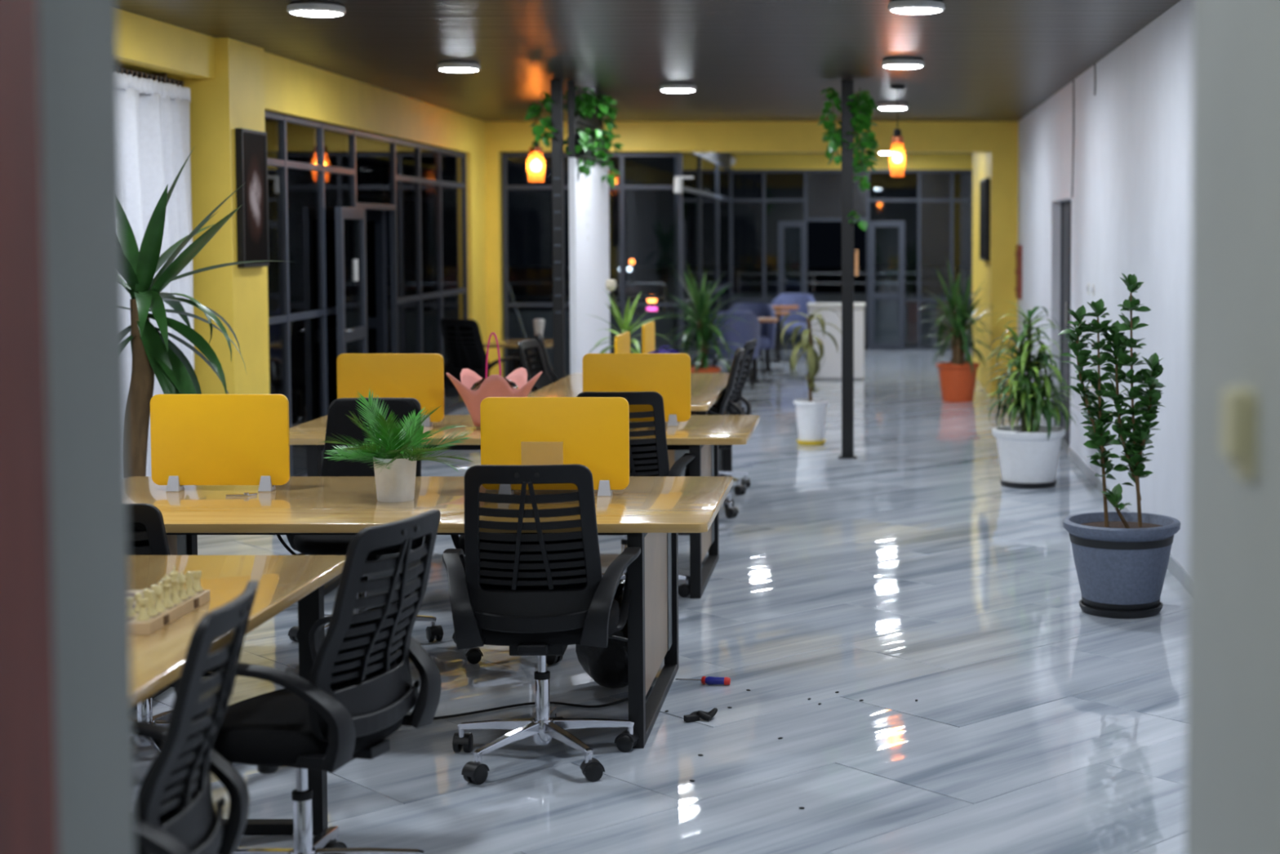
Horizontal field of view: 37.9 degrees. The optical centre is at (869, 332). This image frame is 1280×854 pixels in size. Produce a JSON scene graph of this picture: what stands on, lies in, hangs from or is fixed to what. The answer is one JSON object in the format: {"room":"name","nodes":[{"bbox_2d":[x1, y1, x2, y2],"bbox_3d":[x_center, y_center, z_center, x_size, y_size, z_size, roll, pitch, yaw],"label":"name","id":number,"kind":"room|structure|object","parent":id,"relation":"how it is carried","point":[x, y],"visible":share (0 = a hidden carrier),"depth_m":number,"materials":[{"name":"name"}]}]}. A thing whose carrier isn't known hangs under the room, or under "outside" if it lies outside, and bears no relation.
{"room":"open-plan office","nodes":[
{"label":"open-plan office","id":0,"kind":"room"},
{"bbox_2d":[37,0,135,853],"bbox_3d":[-2.560,0.191,1.923,3.480,2.850,0.220,0,3,0],"label":"door frame","id":1,"kind":"structure","parent":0,"point":[78,69],"depth_m":1.93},
{"bbox_2d":[0,0,58,853],"bbox_3d":[-0.902,0.516,1.681,0.195,2.212,0.300,0,3,0],"label":"trim","id":2,"kind":"structure","parent":1,"relation":"attached to","point":[28,811],"depth_m":1.75,"materials":[{"name":"red wood"}]},
{"bbox_2d":[118,73,194,476],"bbox_3d":[-3.945,-0.119,9.808,0.174,2.494,1.800,0,3,0],"label":"curtain","id":3,"kind":"object","parent":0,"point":[154,117],"visible":0.3,"depth_m":10.11,"materials":[{"name":"fabric"}]},
{"bbox_2d":[116,8,216,79],"bbox_3d":[-4.055,-1.350,6.236,0.490,0.240,9.000,0,3,0],"label":"wall","id":4,"kind":"structure","parent":0,"point":[144,44],"depth_m":9.98,"materials":[{"name":"paint"}]},
{"bbox_2d":[117,66,183,87],"bbox_3d":[-3.997,-1.382,9.699,0.146,0.073,1.720,0,3,0],"label":"curtain rod","id":5,"kind":"object","parent":4,"relation":"attached to","point":[162,77],"visible":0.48,"depth_m":10.12,"materials":[{"name":"black metal"}]},
{"bbox_2d":[177,37,269,394],"bbox_3d":[-4.018,-0.308,11.105,0.565,2.850,0.630,0,3,0],"label":"wall","id":6,"kind":"structure","parent":0,"point":[232,100],"depth_m":10.80,"materials":[{"name":"paint"}]},
{"bbox_2d":[235,128,269,267],"bbox_3d":[-3.714,-0.802,11.073,0.042,0.820,0.450,0,3,0],"label":"picture","id":7,"kind":"object","parent":6,"relation":"attached to","point":[251,145],"visible":0.96,"depth_m":11.01,"materials":[{"name":"black plastic"}]},
{"bbox_2d":[263,51,488,353],"bbox_3d":[-3.959,-0.535,15.278,0.200,2.850,7.735,0,3,-1],"label":"wall","id":8,"kind":"structure","parent":0,"point":[291,87],"depth_m":15.05,"materials":[{"name":"paint"}]},
{"bbox_2d":[264,110,467,476],"bbox_3d":[-3.921,-0.344,14.853,0.052,2.475,6.585,0,3,-1],"label":"window","id":9,"kind":"structure","parent":8,"relation":"in","point":[315,167],"depth_m":13.38,"materials":[{"name":"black glass"}]},
{"bbox_2d":[334,206,368,357],"bbox_3d":[-3.773,0.026,13.524,0.096,1.880,0.860,0,3,-4],"label":"door","id":10,"kind":"structure","parent":9,"relation":"attached to","point":[350,222],"depth_m":13.50,"materials":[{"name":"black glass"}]},
{"bbox_2d":[365,209,387,353],"bbox_3d":[-4.334,-0.074,15.369,0.800,1.880,0.045,2,4,30],"label":"door","id":11,"kind":"structure","parent":9,"relation":"attached to","point":[375,220],"depth_m":15.18,"materials":[{"name":"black glass"}]},
{"bbox_2d":[485,151,504,377],"bbox_3d":[-3.900,-0.587,19.046,0.200,2.545,0.300,0,3,0],"label":"wall","id":12,"kind":"structure","parent":0,"point":[493,158],"depth_m":18.90,"materials":[{"name":"paint"}]},
{"bbox_2d":[116,0,1181,153],"bbox_3d":[-1.275,-1.861,12.492,6.050,0.100,28.350,0,3,0],"label":"ceiling","id":13,"kind":"structure","parent":0,"point":[746,60],"depth_m":11.10,"materials":[{"name":"paint"}]},
{"bbox_2d":[286,1,346,17],"bbox_3d":[-2.750,-1.602,9.147,0.284,0.054,0.284,0,3,0],"label":"ceiling lamp","id":14,"kind":"object","parent":13,"relation":"attached to","point":[312,9],"visible":1,"depth_m":9.05,"materials":[{"name":"white plastic"}]},
{"bbox_2d":[290,10,342,17],"bbox_3d":[-2.750,-1.585,9.148,0.247,0.020,0.247,0,3,0],"label":"diffuser","id":15,"kind":"object","parent":14,"relation":"attached to","point":[304,13],"depth_m":9.10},
{"bbox_2d":[437,61,480,71],"bbox_3d":[-2.750,-1.774,12.322,0.284,0.054,0.284,0,3,0],"label":"ceiling lamp","id":16,"kind":"object","parent":13,"relation":"attached to","point":[449,66],"visible":1,"depth_m":12.22,"materials":[{"name":"white plastic"}]},
{"bbox_2d":[528,105,542,171],"bbox_3d":[-2.990,-1.687,16.483,0.160,0.680,0.160,0,3,0],"label":"pendant lamp","id":17,"kind":"object","parent":13,"relation":"hanging from","point":[535,165],"visible":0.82,"depth_m":16.46,"materials":[{"name":"glass"}]},
{"bbox_2d":[659,83,696,92],"bbox_3d":[-1.470,-1.872,14.119,0.284,0.054,0.284,0,3,0],"label":"ceiling lamp","id":18,"kind":"object","parent":13,"relation":"attached to","point":[669,87],"visible":1,"depth_m":14.02,"materials":[{"name":"white plastic"}]},
{"bbox_2d":[876,102,908,110],"bbox_3d":[0.200,-1.983,16.166,0.284,0.054,0.284,0,3,0],"label":"ceiling lamp","id":19,"kind":"object","parent":13,"relation":"attached to","point":[888,105],"visible":0.9,"depth_m":16.06,"materials":[{"name":"white plastic"}]},
{"bbox_2d":[890,84,904,163],"bbox_3d":[0.215,-1.555,14.237,0.124,0.700,0.124,0,3,0],"label":"pendant lamp","id":20,"kind":"object","parent":13,"relation":"hanging from","point":[896,138],"visible":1,"depth_m":14.21,"materials":[{"name":"glass"}]},
{"bbox_2d":[881,57,924,68],"bbox_3d":[0.220,-1.761,12.072,0.284,0.054,0.284,0,3,0],"label":"ceiling lamp","id":21,"kind":"object","parent":13,"relation":"attached to","point":[892,63],"visible":1,"depth_m":11.97,"materials":[{"name":"white plastic"}]},
{"bbox_2d":[887,0,945,14],"bbox_3d":[0.230,-1.595,9.027,0.284,0.054,0.284,0,3,0],"label":"ceiling lamp","id":22,"kind":"object","parent":13,"relation":"attached to","point":[902,6],"visible":1,"depth_m":8.93,"materials":[{"name":"white plastic"}]},
{"bbox_2d":[891,8,941,14],"bbox_3d":[0.230,-1.578,9.028,0.247,0.020,0.247,0,3,0],"label":"diffuser","id":23,"kind":"object","parent":22,"relation":"attached to","point":[902,11],"depth_m":8.98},
{"bbox_2d":[132,349,1188,853],"bbox_3d":[-1.275,1.075,12.652,6.050,0.121,28.350,0,3,0],"label":"floor","id":24,"kind":"structure","parent":0,"point":[904,571],"depth_m":6.80,"materials":[{"name":"tile"}]},
{"bbox_2d":[127,502,173,752],"bbox_3d":[-2.325,0.941,5.893,0.630,0.880,0.647,0,3,-3],"label":"office chair","id":25,"kind":"object","parent":24,"relation":"on","point":[147,535],"visible":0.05,"depth_m":5.60,"materials":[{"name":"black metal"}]},
{"bbox_2d":[132,580,258,853],"bbox_3d":[-1.529,1.009,3.586,0.647,0.995,0.630,-1,3,-11],"label":"office chair","id":26,"kind":"object","parent":24,"relation":"on","point":[175,813],"visible":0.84,"depth_m":3.52,"materials":[{"name":"black plastic"}]},
{"bbox_2d":[120,147,290,477],"bbox_3d":[-3.295,0.205,8.327,1.067,2.088,0.986,-3,4,-43],"label":"yucca","id":27,"kind":"object","parent":24,"relation":"on","point":[153,353],"visible":0.55,"depth_m":8.28,"materials":[{"name":"plant"}]},
{"bbox_2d":[128,555,346,834],"bbox_3d":[-2.090,1.098,4.206,1.140,0.750,2.480,0,3,0],"label":"desk","id":28,"kind":"object","parent":24,"relation":"on","point":[157,658],"visible":0.34,"depth_m":5.10,"materials":[{"name":"brown wood"}]},
{"bbox_2d":[129,589,209,635],"bbox_3d":[-1.898,0.689,4.544,0.404,0.032,0.400,0,3,0],"label":"board","id":29,"kind":"object","parent":28,"relation":"on","point":[155,623],"visible":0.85,"depth_m":4.49,"materials":[{"name":"brown wood"}]},
{"bbox_2d":[136,597,149,621],"bbox_3d":[-1.725,0.657,4.367,0.029,0.050,0.028,0,3,0],"label":"chess rook","id":30,"kind":"object","parent":29,"relation":"on","point":[142,602],"visible":1,"depth_m":4.36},
{"bbox_2d":[144,590,157,616],"bbox_3d":[-1.725,0.650,4.417,0.029,0.060,0.028,0,3,0],"label":"knight","id":31,"kind":"object","parent":29,"relation":"on","point":[151,611],"visible":0.91,"depth_m":4.41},
{"bbox_2d":[154,582,165,612],"bbox_3d":[-1.725,0.642,4.466,0.029,0.070,0.028,0,3,0],"label":"bishop","id":32,"kind":"object","parent":29,"relation":"on","point":[159,607],"visible":0.94,"depth_m":4.46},
{"bbox_2d":[160,574,173,608],"bbox_3d":[-1.725,0.634,4.516,0.031,0.080,0.030,0,3,0],"label":"chess queen","id":33,"kind":"object","parent":29,"relation":"on","point":[166,602],"visible":0.96,"depth_m":4.51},
{"bbox_2d":[168,566,181,604],"bbox_3d":[-1.725,0.626,4.566,0.031,0.091,0.030,0,3,0],"label":"king","id":34,"kind":"object","parent":29,"relation":"on","point":[175,598],"visible":0.93,"depth_m":4.56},
{"bbox_2d":[177,571,188,599],"bbox_3d":[-1.725,0.634,4.616,0.029,0.070,0.028,0,3,0],"label":"bishop","id":35,"kind":"object","parent":29,"relation":"on","point":[183,595],"visible":0.92,"depth_m":4.61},
{"bbox_2d":[184,570,195,595],"bbox_3d":[-1.725,0.636,4.666,0.029,0.060,0.028,0,3,0],"label":"knight","id":36,"kind":"object","parent":29,"relation":"on","point":[189,591],"visible":0.89,"depth_m":4.66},
{"bbox_2d":[191,570,202,591],"bbox_3d":[-1.725,0.638,4.717,0.029,0.050,0.028,0,3,0],"label":"chess rook","id":37,"kind":"object","parent":29,"relation":"on","point":[197,587],"visible":0.94,"depth_m":4.71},
{"bbox_2d":[173,509,441,853],"bbox_3d":[-1.432,0.951,4.662,0.647,0.995,0.630,1,3,11],"label":"office chair","id":38,"kind":"object","parent":24,"relation":"on","point":[360,690],"visible":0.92,"depth_m":4.53,"materials":[{"name":"black plastic"}]},
{"bbox_2d":[285,397,443,641],"bbox_3d":[-2.092,0.792,7.589,0.643,0.995,0.602,0,3,-2],"label":"office chair","id":39,"kind":"object","parent":24,"relation":"on","point":[338,423],"visible":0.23,"depth_m":7.75,"materials":[{"name":"black plastic"}]},
{"bbox_2d":[127,476,733,748],"bbox_3d":[-1.705,0.961,6.607,2.350,0.763,1.170,0,3,0],"label":"desk","id":40,"kind":"object","parent":24,"relation":"on","point":[652,512],"depth_m":6.44,"materials":[{"name":"brown wood"}]},
{"bbox_2d":[150,394,289,491],"bbox_3d":[-2.390,0.406,6.772,0.505,0.355,0.059,0,3,0],"label":"screen","id":41,"kind":"object","parent":40,"relation":"on","point":[197,439],"visible":1,"depth_m":6.76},
{"bbox_2d":[373,455,417,502],"bbox_3d":[-1.685,0.518,6.538,0.152,0.155,0.152,0,3,0],"label":"pot","id":42,"kind":"object","parent":40,"relation":"on","point":[395,484],"depth_m":6.48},
{"bbox_2d":[320,388,473,502],"bbox_3d":[-1.672,0.400,6.518,0.580,0.394,0.481,1,3,24],"label":"potted palm","id":43,"kind":"object","parent":40,"relation":"on","point":[395,471],"visible":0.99,"depth_m":6.49,"materials":[{"name":"plant"}]},
{"bbox_2d":[480,396,629,496],"bbox_3d":[-1.137,0.412,6.652,0.535,0.355,0.059,0,3,0],"label":"screen","id":44,"kind":"object","parent":40,"relation":"on","point":[593,433],"visible":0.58,"depth_m":6.64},
{"bbox_2d":[440,318,522,388],"bbox_3d":[-3.199,0.376,15.234,0.630,0.995,0.647,1,3,24],"label":"office chair","id":45,"kind":"object","parent":24,"relation":"on","point":[464,348],"visible":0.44,"depth_m":15.00,"materials":[{"name":"black plastic"}]},
{"bbox_2d":[450,534,562,664],"bbox_3d":[-1.400,0.796,7.509,0.643,0.995,0.602,0,3,2],"label":"office chair","id":46,"kind":"object","parent":24,"relation":"on","point":[473,655],"visible":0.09,"depth_m":7.26,"materials":[{"name":"black plastic"}]},
{"bbox_2d":[483,339,553,394],"bbox_3d":[-3.010,0.458,15.998,0.580,0.750,0.700,0,3,0],"label":"desk","id":47,"kind":"object","parent":24,"relation":"on","point":[513,349],"visible":0.15,"depth_m":15.66,"materials":[{"name":"brown wood"}]},
{"bbox_2d":[288,414,759,598],"bbox_3d":[-1.695,0.835,9.054,2.250,0.750,1.090,0,3,0],"label":"desk","id":48,"kind":"object","parent":24,"relation":"on","point":[702,435],"visible":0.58,"depth_m":8.76,"materials":[{"name":"brown wood"}]},
{"bbox_2d":[337,353,444,426],"bbox_3d":[-2.350,0.283,9.029,0.520,0.355,0.059,0,3,0],"label":"screen","id":49,"kind":"object","parent":48,"relation":"on","point":[419,376],"visible":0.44,"depth_m":9.02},
{"bbox_2d":[446,332,542,428],"bbox_3d":[-1.818,0.232,8.969,0.451,0.464,0.456,0,3,0],"label":"gift basket","id":50,"kind":"object","parent":48,"relation":"on","point":[473,388],"visible":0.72,"depth_m":8.89,"materials":[{"name":"pink"}]},
{"bbox_2d":[582,353,690,426],"bbox_3d":[-1.145,0.282,9.049,0.530,0.355,0.059,0,3,0],"label":"screen","id":51,"kind":"object","parent":48,"relation":"on","point":[668,375],"visible":0.59,"depth_m":9.04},
{"bbox_2d":[433,697,628,719],"bbox_3d":[-1.517,1.343,6.497,1.359,0.010,0.428,0,3,-2],"label":"cable","id":52,"kind":"object","parent":24,"relation":"on","point":[627,698],"visible":0.49,"depth_m":6.58,"materials":[{"name":"rubber"}]},
{"bbox_2d":[517,339,552,392],"bbox_3d":[-1.937,0.555,11.943,0.647,0.995,0.630,0,3,1],"label":"office chair","id":53,"kind":"object","parent":24,"relation":"on","point":[535,363],"visible":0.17,"depth_m":12.00,"materials":[{"name":"black plastic"}]},
{"bbox_2d":[442,463,640,783],"bbox_3d":[-1.049,0.883,5.910,0.630,0.995,0.647,-1,3,-9],"label":"office chair","id":54,"kind":"object","parent":24,"relation":"on","point":[530,580],"visible":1,"depth_m":5.69,"materials":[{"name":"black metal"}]},
{"bbox_2d":[533,333,558,382],"bbox_3d":[-2.006,0.507,12.820,0.647,0.995,0.630,-1,3,-16],"label":"office chair","id":55,"kind":"object","parent":24,"relation":"on","point":[538,336],"visible":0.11,"depth_m":12.58,"materials":[{"name":"black plastic"}]},
{"bbox_2d":[551,80,565,380],"bbox_3d":[-2.335,-0.465,13.811,0.080,2.830,0.089,0,3,0],"label":"column","id":56,"kind":"structure","parent":24,"relation":"on","point":[557,86],"depth_m":13.77,"materials":[{"name":"black metal"}]},
{"bbox_2d":[567,80,609,374],"bbox_3d":[-2.208,-0.517,14.771,0.115,2.830,1.805,0,3,0],"label":"column","id":57,"kind":"structure","parent":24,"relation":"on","point":[588,197],"depth_m":14.36,"materials":[{"name":"paint"}]},
{"bbox_2d":[524,86,623,187],"bbox_3d":[-2.193,-1.516,14.412,0.468,0.743,1.696,1,3,11],"label":"ivy","id":58,"kind":"object","parent":57,"relation":"hanging from","point":[605,109],"visible":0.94,"depth_m":13.99,"materials":[{"name":"green plant"}]},
{"bbox_2d":[575,578,628,688],"bbox_3d":[-0.959,1.127,6.876,0.269,0.398,0.272,0,3,0],"label":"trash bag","id":59,"kind":"object","parent":24,"relation":"on","point":[607,666],"visible":0.36,"depth_m":6.78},
{"bbox_2d":[527,373,732,534],"bbox_3d":[-1.445,0.714,11.280,1.110,0.750,2.350,0,3,0],"label":"desk","id":60,"kind":"object","parent":24,"relation":"on","point":[706,388],"visible":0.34,"depth_m":11.22,"materials":[{"name":"brown wood"}]},
{"bbox_2d":[614,331,630,353],"bbox_3d":[-1.450,0.186,10.806,0.059,0.355,0.560,0,3,0],"label":"screen","id":61,"kind":"object","parent":60,"relation":"on","point":[622,341],"visible":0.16,"depth_m":10.76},
{"bbox_2d":[641,320,654,353],"bbox_3d":[-1.450,0.117,12.074,0.059,0.355,0.560,0,3,0],"label":"screen","id":62,"kind":"object","parent":60,"relation":"on","point":[647,329],"visible":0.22,"depth_m":12.00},
{"bbox_2d":[589,279,670,353],"bbox_3d":[-1.786,0.297,13.335,0.606,1.360,0.602,2,4,30],"label":"yucca","id":63,"kind":"object","parent":24,"relation":"on","point":[611,284],"visible":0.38,"depth_m":13.28,"materials":[{"name":"plant"}]},
{"bbox_2d":[577,391,695,597],"bbox_3d":[-1.114,0.744,8.466,0.630,0.995,0.647,0,3,-8],"label":"office chair","id":64,"kind":"object","parent":24,"relation":"on","point":[648,449],"visible":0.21,"depth_m":8.21,"materials":[{"name":"black plastic"}]},
{"bbox_2d":[650,261,750,373],"bbox_3d":[-1.670,-0.001,18.247,1.080,1.421,1.038,0,3,0],"label":"yucca","id":65,"kind":"object","parent":24,"relation":"on","point":[701,326],"visible":0.84,"depth_m":18.18,"materials":[{"name":"plant"}]},
{"bbox_2d":[690,365,721,373],"bbox_3d":[-1.680,0.530,18.256,0.420,0.360,0.420,0,3,0],"label":"pot","id":66,"kind":"object","parent":65,"relation":"attached to","point":[695,369],"depth_m":18.09,"materials":[{"name":"ceramic"}]},
{"bbox_2d":[683,707,717,722],"bbox_3d":[-0.584,1.335,6.417,0.120,0.039,0.064,-1,3,-26],"label":"clip","id":67,"kind":"object","parent":24,"relation":"on","point":[694,716],"visible":1,"depth_m":6.41,"materials":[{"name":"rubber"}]},
{"bbox_2d":[675,675,730,684],"bbox_3d":[-0.628,1.310,6.925,0.213,0.033,0.032,0,3,7],"label":"screwdriver","id":68,"kind":"object","parent":24,"relation":"on","point":[709,680],"visible":1,"depth_m":6.91,"materials":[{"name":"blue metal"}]},
{"bbox_2d":[693,338,756,494],"bbox_3d":[-1.063,0.546,12.102,0.647,0.995,0.630,0,3,-2],"label":"office chair","id":69,"kind":"object","parent":24,"relation":"on","point":[735,407],"visible":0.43,"depth_m":12.00,"materials":[{"name":"black plastic"}]},
{"bbox_2d":[706,347,744,518],"bbox_3d":[-1.074,0.601,11.105,0.647,0.995,0.630,-1,3,-11],"label":"office chair","id":70,"kind":"object","parent":24,"relation":"on","point":[722,407],"visible":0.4,"depth_m":10.95,"materials":[{"name":"black plastic"}]},
{"bbox_2d":[707,310,760,390],"bbox_3d":[-1.498,0.188,19.965,0.630,0.862,0.580,0,3,-5],"label":"tub chair","id":71,"kind":"object","parent":24,"relation":"on","point":[748,331],"visible":0.52,"depth_m":19.70,"materials":[{"name":"blue fabric"}]},
{"bbox_2d":[726,302,775,378],"bbox_3d":[-1.417,0.096,21.662,0.630,0.862,0.580,0,3,8],"label":"tub chair","id":72,"kind":"object","parent":24,"relation":"on","point":[759,309],"visible":0.38,"depth_m":21.76,"materials":[{"name":"blue fabric"}]},
{"bbox_2d":[746,317,778,383],"bbox_3d":[-1.300,0.208,20.792,0.520,0.723,0.520,0,3,0],"label":"cafe table","id":73,"kind":"object","parent":24,"relation":"on","point":[754,361],"visible":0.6,"depth_m":20.77,"materials":[{"name":"brown wood"}]},
{"bbox_2d":[762,305,799,362],"bbox_3d":[-1.200,0.021,24.237,0.520,0.723,0.520,0,3,0],"label":"cafe table","id":74,"kind":"object","parent":24,"relation":"on","point":[778,308],"visible":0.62,"depth_m":24.21,"materials":[{"name":"brown wood"}]},
{"bbox_2d":[770,293,815,358],"bbox_3d":[-1.046,-0.089,25.057,0.630,0.862,0.580,0,3,8],"label":"tub chair","id":75,"kind":"object","parent":24,"relation":"on","point":[802,300],"visible":0.45,"depth_m":25.21,"materials":[{"name":"blue fabric"}]},
{"bbox_2d":[780,308,841,445],"bbox_3d":[-0.447,0.355,14.789,0.526,1.086,0.535,2,4,36],"label":"plant","id":76,"kind":"object","parent":24,"relation":"on","point":[811,414],"visible":1,"depth_m":14.69,"materials":[{"name":"green plant"}]},
{"bbox_2d":[806,302,865,379],"bbox_3d":[-0.385,0.103,21.387,0.670,0.872,0.450,0,3,0],"label":"counter","id":77,"kind":"object","parent":24,"relation":"on","point":[831,369],"visible":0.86,"depth_m":21.18,"materials":[{"name":"white plastic"}]},
{"bbox_2d":[838,80,857,458],"bbox_3d":[-0.165,-0.465,13.815,0.140,2.830,0.140,0,3,0],"label":"column","id":78,"kind":"structure","parent":24,"relation":"on","point":[847,86],"depth_m":13.77,"materials":[{"name":"black metal"}]},
{"bbox_2d":[817,86,880,231],"bbox_3d":[-0.151,-1.293,13.776,0.479,1.075,0.350,0,3,0],"label":"ivy","id":79,"kind":"object","parent":78,"relation":"hanging from","point":[864,122],"visible":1,"depth_m":13.75,"materials":[{"name":"green plant"}]},
{"bbox_2d":[914,258,1000,402],"bbox_3d":[0.901,-0.034,18.558,0.932,1.454,1.007,0,3,0],"label":"yucca","id":80,"kind":"object","parent":24,"relation":"on","point":[957,377],"visible":0.99,"depth_m":18.43,"materials":[{"name":"plant"}]},
{"bbox_2d":[936,361,979,402],"bbox_3d":[0.890,0.504,18.555,0.441,0.380,0.441,0,3,0],"label":"pot","id":81,"kind":"object","parent":80,"relation":"attached to","point":[957,384],"depth_m":18.41,"materials":[{"name":"ceramic"}]},
{"bbox_2d":[977,300,1080,488],"bbox_3d":[1.094,0.410,12.344,0.702,1.242,0.695,-2,4,-36],"label":"dracaena","id":82,"kind":"object","parent":24,"relation":"on","point":[1028,452],"visible":1,"depth_m":12.24,"materials":[{"name":"plant"}]},
{"bbox_2d":[991,425,1065,483],"bbox_3d":[1.070,0.829,12.383,0.494,0.360,0.494,0,3,0],"label":"pot","id":83,"kind":"object","parent":82,"relation":"attached to","point":[1027,454],"depth_m":12.21,"materials":[{"name":"ceramic"}]},
{"bbox_2d":[1057,273,1180,618],"bbox_3d":[1.129,0.494,8.239,0.527,1.519,0.525,2,4,30],"label":"potted shrub","id":84,"kind":"object","parent":24,"relation":"on","point":[1121,558],"visible":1,"depth_m":8.20,"materials":[{"name":"green plant"}]},
{"bbox_2d":[1062,511,1180,604],"bbox_3d":[1.130,1.038,8.268,0.525,0.390,0.525,0,3,0],"label":"pot","id":85,"kind":"object","parent":84,"relation":"attached to","point":[1124,559],"depth_m":8.10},
{"bbox_2d":[484,121,991,152],"bbox_3d":[-1.375,-2.010,18.969,5.250,0.305,0.300,0,3,0],"label":"wall","id":86,"kind":"structure","parent":0,"point":[500,136],"depth_m":18.82,"materials":[{"name":"paint"}]},
{"bbox_2d":[502,152,684,377],"bbox_3d":[-2.855,-0.593,19.016,1.855,2.520,0.050,0,3,0],"label":"window","id":87,"kind":"structure","parent":86,"relation":"in","point":[505,187],"depth_m":18.97,"materials":[{"name":"grey metal"}]},
{"bbox_2d":[674,151,733,366],"bbox_3d":[-1.990,-0.844,22.723,0.050,2.620,7.415,0,3,0],"label":"window","id":88,"kind":"structure","parent":86,"relation":"in","point":[708,237],"depth_m":22.30,"materials":[{"name":"clear glass"}]},
{"bbox_2d":[728,153,973,169],"bbox_3d":[-0.315,-2.462,26.606,3.670,0.230,0.200,0,3,0],"label":"wall","id":89,"kind":"structure","parent":0,"point":[743,161],"depth_m":26.50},
{"bbox_2d":[700,152,731,165],"bbox_3d":[-2.050,-2.284,22.860,0.120,0.180,7.500,0,3,0],"label":"trim","id":90,"kind":"structure","parent":89,"relation":"attached to","point":[723,157],"depth_m":24.81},
{"bbox_2d":[732,169,972,349],"bbox_3d":[-0.275,-1.047,26.632,3.595,2.600,0.050,0,3,0],"label":"window","id":91,"kind":"structure","parent":89,"relation":"in","point":[763,199],"depth_m":26.57,"materials":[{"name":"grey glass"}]},
{"bbox_2d":[777,221,807,350],"bbox_3d":[-1.113,-0.672,26.562,0.420,1.860,0.096,0,3,4],"label":"door","id":92,"kind":"structure","parent":91,"relation":"attached to","point":[803,224],"depth_m":26.54,"materials":[{"name":"grey metal"}]},
{"bbox_2d":[868,221,904,350],"bbox_3d":[0.250,-0.673,26.576,0.520,1.860,0.096,0,3,5],"label":"door","id":93,"kind":"structure","parent":91,"relation":"attached to","point":[873,295],"depth_m":26.53,"materials":[{"name":"grey metal"}]},
{"bbox_2d":[972,121,1017,397],"bbox_3d":[1.385,-0.826,20.636,0.270,2.849,3.500,0,3,0],"label":"wall","id":94,"kind":"structure","parent":0,"point":[997,275],"depth_m":18.91,"materials":[{"name":"paint"}]},
{"bbox_2d":[979,177,990,261],"bbox_3d":[1.223,-1.194,19.564,0.054,0.860,1.000,0,3,0],"label":"wall screen","id":95,"kind":"object","parent":94,"relation":"attached to","point":[984,184],"visible":1,"depth_m":19.09,"materials":[{"name":"black plastic"}]},
{"bbox_2d":[1017,0,1193,572],"bbox_3d":[1.610,-0.486,14.375,0.180,2.850,24.640,0,3,0],"label":"wall","id":96,"kind":"structure","parent":0,"point":[1131,199],"depth_m":10.77,"materials":[{"name":"paint"}]},
{"bbox_2d":[1014,244,1022,299],"bbox_3d":[1.500,-0.607,18.544,0.040,0.540,0.420,0,3,0],"label":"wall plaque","id":97,"kind":"object","parent":96,"relation":"attached to","point":[1018,271],"visible":1,"depth_m":18.35,"materials":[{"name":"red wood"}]},
{"bbox_2d":[1059,200,1071,444],"bbox_3d":[1.597,-0.072,14.658,0.097,1.955,1.480,0,3,0],"label":"door","id":98,"kind":"structure","parent":96,"relation":"in","point":[1065,206],"depth_m":15.06,"materials":[{"name":"silver metal"}]},
{"bbox_2d":[1071,80,1074,197],"bbox_3d":[1.516,-1.440,13.702,0.013,0.872,0.092,0,3,0],"label":"cable","id":99,"kind":"object","parent":96,"relation":"attached to","point":[1073,80],"visible":1,"depth_m":13.66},
{"bbox_2d":[1067,445,1188,591],"bbox_3d":[1.514,1.223,8.078,0.014,0.080,11.800,0,3,0],"label":"baseboard","id":100,"kind":"structure","parent":96,"relation":"attached to","point":[1174,566],"depth_m":11.91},
{"bbox_2d":[1186,0,1279,853],"bbox_3d":[1.030,0.279,0.296,1.340,2.850,3.560,0,3,0],"label":"wall","id":101,"kind":"structure","parent":0,"point":[1233,771],"depth_m":1.81,"materials":[{"name":"paint"}]},
{"bbox_2d":[1220,385,1257,481],"bbox_3d":[0.349,0.095,1.748,0.022,0.085,0.085,0,3,0],"label":"light switch","id":102,"kind":"object","parent":101,"relation":"attached to","point":[1239,403],"visible":1,"depth_m":1.72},
{"bbox_3d":[-5.555,0.828,17.571,6.890,0.100,13.000,0,3,0],"label":"trim","id":103,"kind":"structure","parent":0,"visible":0},
{"bbox_2d":[387,310,674,376],"bbox_3d":[-5.650,0.191,21.542,6.700,0.880,0.200,0,3,0],"label":"parapet","id":104,"kind":"object","parent":103,"relation":"on","point":[663,326],"visible":0.21,"depth_m":21.43,"materials":[{"name":"concrete"}]},
{"bbox_2d":[386,281,666,311],"bbox_3d":[-5.600,-0.418,21.509,6.436,0.340,0.040,0,3,0],"label":"railing","id":105,"kind":"object","parent":104,"relation":"on","point":[664,296],"visible":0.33,"depth_m":21.49,"materials":[{"name":"silver metal"}]},
{"label":"outside","id":106,"kind":"structure","parent":0,"visible":0},
{"bbox_2d":[386,267,971,349],"bbox_3d":[0.000,-0.364,42.543,90.000,0.210,105.000,0,3,0],"label":"ground","id":107,"kind":"structure","parent":106,"point":[667,275],"depth_m":69.08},
{"bbox_2d":[733,293,971,344],"bbox_3d":[0.900,-0.213,29.532,6.200,0.820,0.200,0,3,0],"label":"parapet","id":108,"kind":"object","parent":107,"relation":"on","point":[886,313],"visible":0.29,"depth_m":29.43,"materials":[{"name":"concrete"}]},
{"bbox_2d":[737,271,971,293],"bbox_3d":[0.900,-0.792,29.500,6.036,0.340,0.040,0,3,0],"label":"railing","id":109,"kind":"object","parent":108,"relation":"on","point":[813,283],"visible":0.61,"depth_m":29.48,"materials":[{"name":"silver metal"}]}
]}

